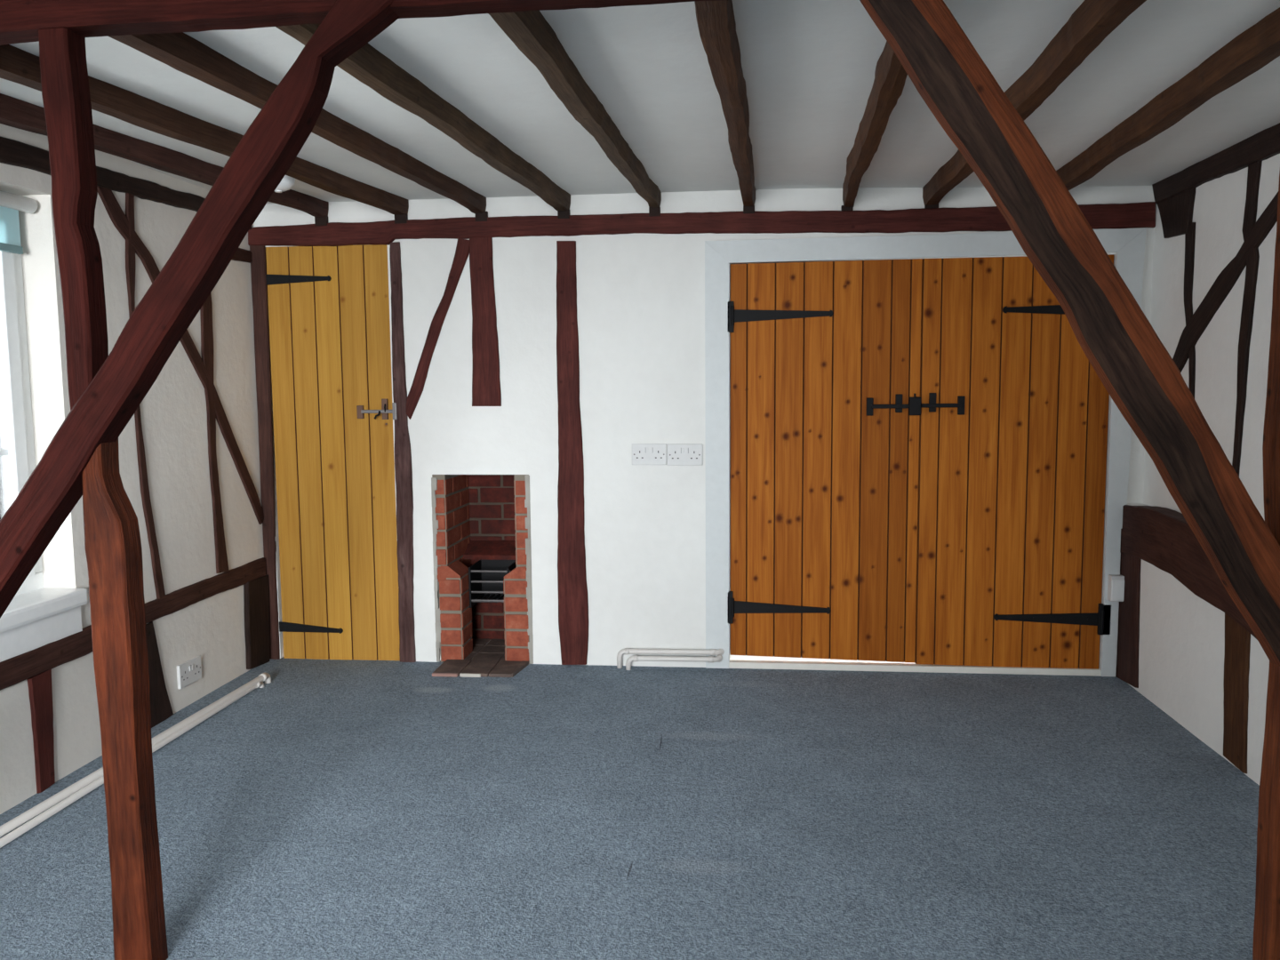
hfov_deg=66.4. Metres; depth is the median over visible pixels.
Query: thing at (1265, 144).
wall plate
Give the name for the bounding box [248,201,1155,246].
beam
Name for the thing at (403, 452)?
post
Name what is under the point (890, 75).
joist
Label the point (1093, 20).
joist
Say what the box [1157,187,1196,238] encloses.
post
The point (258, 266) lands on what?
post
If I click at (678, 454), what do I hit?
double socket
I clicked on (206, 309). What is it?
stud
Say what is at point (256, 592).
post
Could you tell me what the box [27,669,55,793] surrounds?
stud
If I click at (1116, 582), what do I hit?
junction box
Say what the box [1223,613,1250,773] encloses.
wall post
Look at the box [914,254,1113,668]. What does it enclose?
door
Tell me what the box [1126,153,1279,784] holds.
wall
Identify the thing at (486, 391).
stud
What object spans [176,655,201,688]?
double socket
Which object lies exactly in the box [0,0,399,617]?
brace
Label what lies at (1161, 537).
wall rail
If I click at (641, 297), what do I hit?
wall
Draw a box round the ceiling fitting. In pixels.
[274,175,295,192]
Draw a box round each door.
[265,244,399,660]
[727,258,922,663]
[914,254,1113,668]
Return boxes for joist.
[0,44,408,223]
[0,93,328,225]
[109,32,487,221]
[275,24,570,218]
[488,10,661,216]
[694,0,755,213]
[840,40,907,210]
[922,0,1146,208]
[1056,7,1279,190]
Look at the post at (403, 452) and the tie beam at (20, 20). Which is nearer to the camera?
the tie beam at (20, 20)
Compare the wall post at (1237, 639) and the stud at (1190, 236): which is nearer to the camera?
the wall post at (1237, 639)
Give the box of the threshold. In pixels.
[728,659,1100,676]
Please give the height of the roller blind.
0.167 m
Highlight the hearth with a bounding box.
[432,638,528,677]
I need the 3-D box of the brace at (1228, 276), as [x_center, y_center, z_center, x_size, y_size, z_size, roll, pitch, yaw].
[1.895,-0.650,3.122,0.015,0.776,1.029,0,6,6]
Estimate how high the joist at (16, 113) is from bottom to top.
0.105 m
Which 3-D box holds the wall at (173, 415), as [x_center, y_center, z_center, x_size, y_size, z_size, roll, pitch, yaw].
[-2.031,0.120,1.204,0.170,2.016,6.340,0,6,6]
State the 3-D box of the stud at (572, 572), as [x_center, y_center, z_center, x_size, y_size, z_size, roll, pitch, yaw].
[-0.287,-0.095,4.055,0.129,1.761,0.017,0,6,6]
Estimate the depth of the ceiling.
2.57 m
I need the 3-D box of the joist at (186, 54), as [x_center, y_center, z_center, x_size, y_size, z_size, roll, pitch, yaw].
[-0.869,-1.002,2.921,0.075,0.104,2.217,1,6,11]
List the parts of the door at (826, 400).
hinge plate, hinge plate, bolt plate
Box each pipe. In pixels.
[0,672,271,837]
[0,680,263,847]
[616,648,724,668]
[625,655,722,670]
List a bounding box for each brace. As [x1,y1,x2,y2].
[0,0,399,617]
[96,185,263,524]
[406,238,469,419]
[859,0,1279,666]
[1172,192,1278,372]
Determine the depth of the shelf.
4.42 m
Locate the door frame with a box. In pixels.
[704,228,1146,676]
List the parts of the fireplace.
fire grate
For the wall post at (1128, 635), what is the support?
attached to the wall at (1181, 650)
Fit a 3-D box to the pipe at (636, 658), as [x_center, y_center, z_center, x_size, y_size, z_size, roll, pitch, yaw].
[0.142,0.758,4.066,0.399,0.069,0.063,0,6,6]
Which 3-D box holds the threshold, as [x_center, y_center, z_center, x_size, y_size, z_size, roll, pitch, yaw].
[1.109,0.770,4.009,1.481,0.026,0.040,0,6,6]
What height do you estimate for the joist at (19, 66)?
0.104 m
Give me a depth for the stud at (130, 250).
3.36 m
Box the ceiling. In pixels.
[0,0,1279,204]
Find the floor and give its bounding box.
[0,656,1259,959]
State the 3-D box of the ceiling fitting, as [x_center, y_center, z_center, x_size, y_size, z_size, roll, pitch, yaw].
[-1.291,-1.064,3.491,0.114,0.072,0.114,0,6,6]
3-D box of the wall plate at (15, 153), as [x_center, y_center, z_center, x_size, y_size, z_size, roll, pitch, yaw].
[-1.767,-0.923,2.794,0.025,0.076,0.199,0,6,6]
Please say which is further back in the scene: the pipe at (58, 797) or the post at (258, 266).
the post at (258, 266)
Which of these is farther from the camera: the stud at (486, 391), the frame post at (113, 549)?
the stud at (486, 391)
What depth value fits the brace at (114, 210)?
3.69 m
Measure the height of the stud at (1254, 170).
1.096 m
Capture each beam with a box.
[0,0,720,45]
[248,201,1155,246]
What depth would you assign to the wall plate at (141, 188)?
3.36 m
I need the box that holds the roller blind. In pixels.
[0,190,37,254]
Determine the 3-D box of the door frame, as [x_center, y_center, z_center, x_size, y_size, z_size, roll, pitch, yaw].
[1.104,-0.090,3.910,1.681,1.754,0.019,0,6,6]
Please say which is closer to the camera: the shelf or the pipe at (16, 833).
the pipe at (16, 833)
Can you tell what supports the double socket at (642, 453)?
attached to the wall at (641, 297)
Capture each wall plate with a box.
[0,136,50,175]
[96,166,205,211]
[1152,122,1279,203]
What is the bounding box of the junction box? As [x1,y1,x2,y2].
[1107,574,1124,601]
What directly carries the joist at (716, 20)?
attached to the ceiling
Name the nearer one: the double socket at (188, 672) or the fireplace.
the double socket at (188, 672)
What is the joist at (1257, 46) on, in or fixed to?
attached to the ceiling
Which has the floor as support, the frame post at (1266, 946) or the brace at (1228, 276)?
the frame post at (1266, 946)
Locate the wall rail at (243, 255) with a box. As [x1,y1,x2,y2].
[232,248,252,263]
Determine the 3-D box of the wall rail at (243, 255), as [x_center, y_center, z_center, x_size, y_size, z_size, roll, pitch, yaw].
[-1.653,-0.923,3.945,0.012,0.066,0.357,0,6,6]
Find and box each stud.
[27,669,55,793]
[125,192,165,599]
[146,621,173,727]
[200,292,228,573]
[469,237,501,406]
[556,240,588,664]
[1183,222,1195,398]
[1232,160,1262,476]
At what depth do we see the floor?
2.64 m
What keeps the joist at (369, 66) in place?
attached to the ceiling
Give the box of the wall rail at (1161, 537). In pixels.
[1120,504,1257,639]
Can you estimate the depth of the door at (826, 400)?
3.96 m
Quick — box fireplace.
[431,474,533,663]
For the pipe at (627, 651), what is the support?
attached to the wall at (641, 297)
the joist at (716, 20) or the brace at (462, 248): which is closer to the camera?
the joist at (716, 20)
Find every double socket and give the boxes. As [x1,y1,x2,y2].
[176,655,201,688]
[631,443,666,464]
[666,443,702,465]
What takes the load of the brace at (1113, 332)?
attached to the frame post at (1266, 946)
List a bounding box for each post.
[38,27,167,959]
[243,575,270,669]
[249,245,279,659]
[389,241,415,662]
[1115,552,1141,687]
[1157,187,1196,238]
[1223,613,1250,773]
[1252,170,1279,959]
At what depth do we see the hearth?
4.12 m
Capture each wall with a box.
[0,123,263,814]
[251,185,1154,671]
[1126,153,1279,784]
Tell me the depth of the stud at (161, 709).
3.44 m
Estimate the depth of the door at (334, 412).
4.17 m
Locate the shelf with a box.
[463,540,515,559]
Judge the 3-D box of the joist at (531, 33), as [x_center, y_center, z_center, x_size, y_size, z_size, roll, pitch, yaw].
[-0.110,-1.002,2.841,0.077,0.102,2.208,0,6,9]

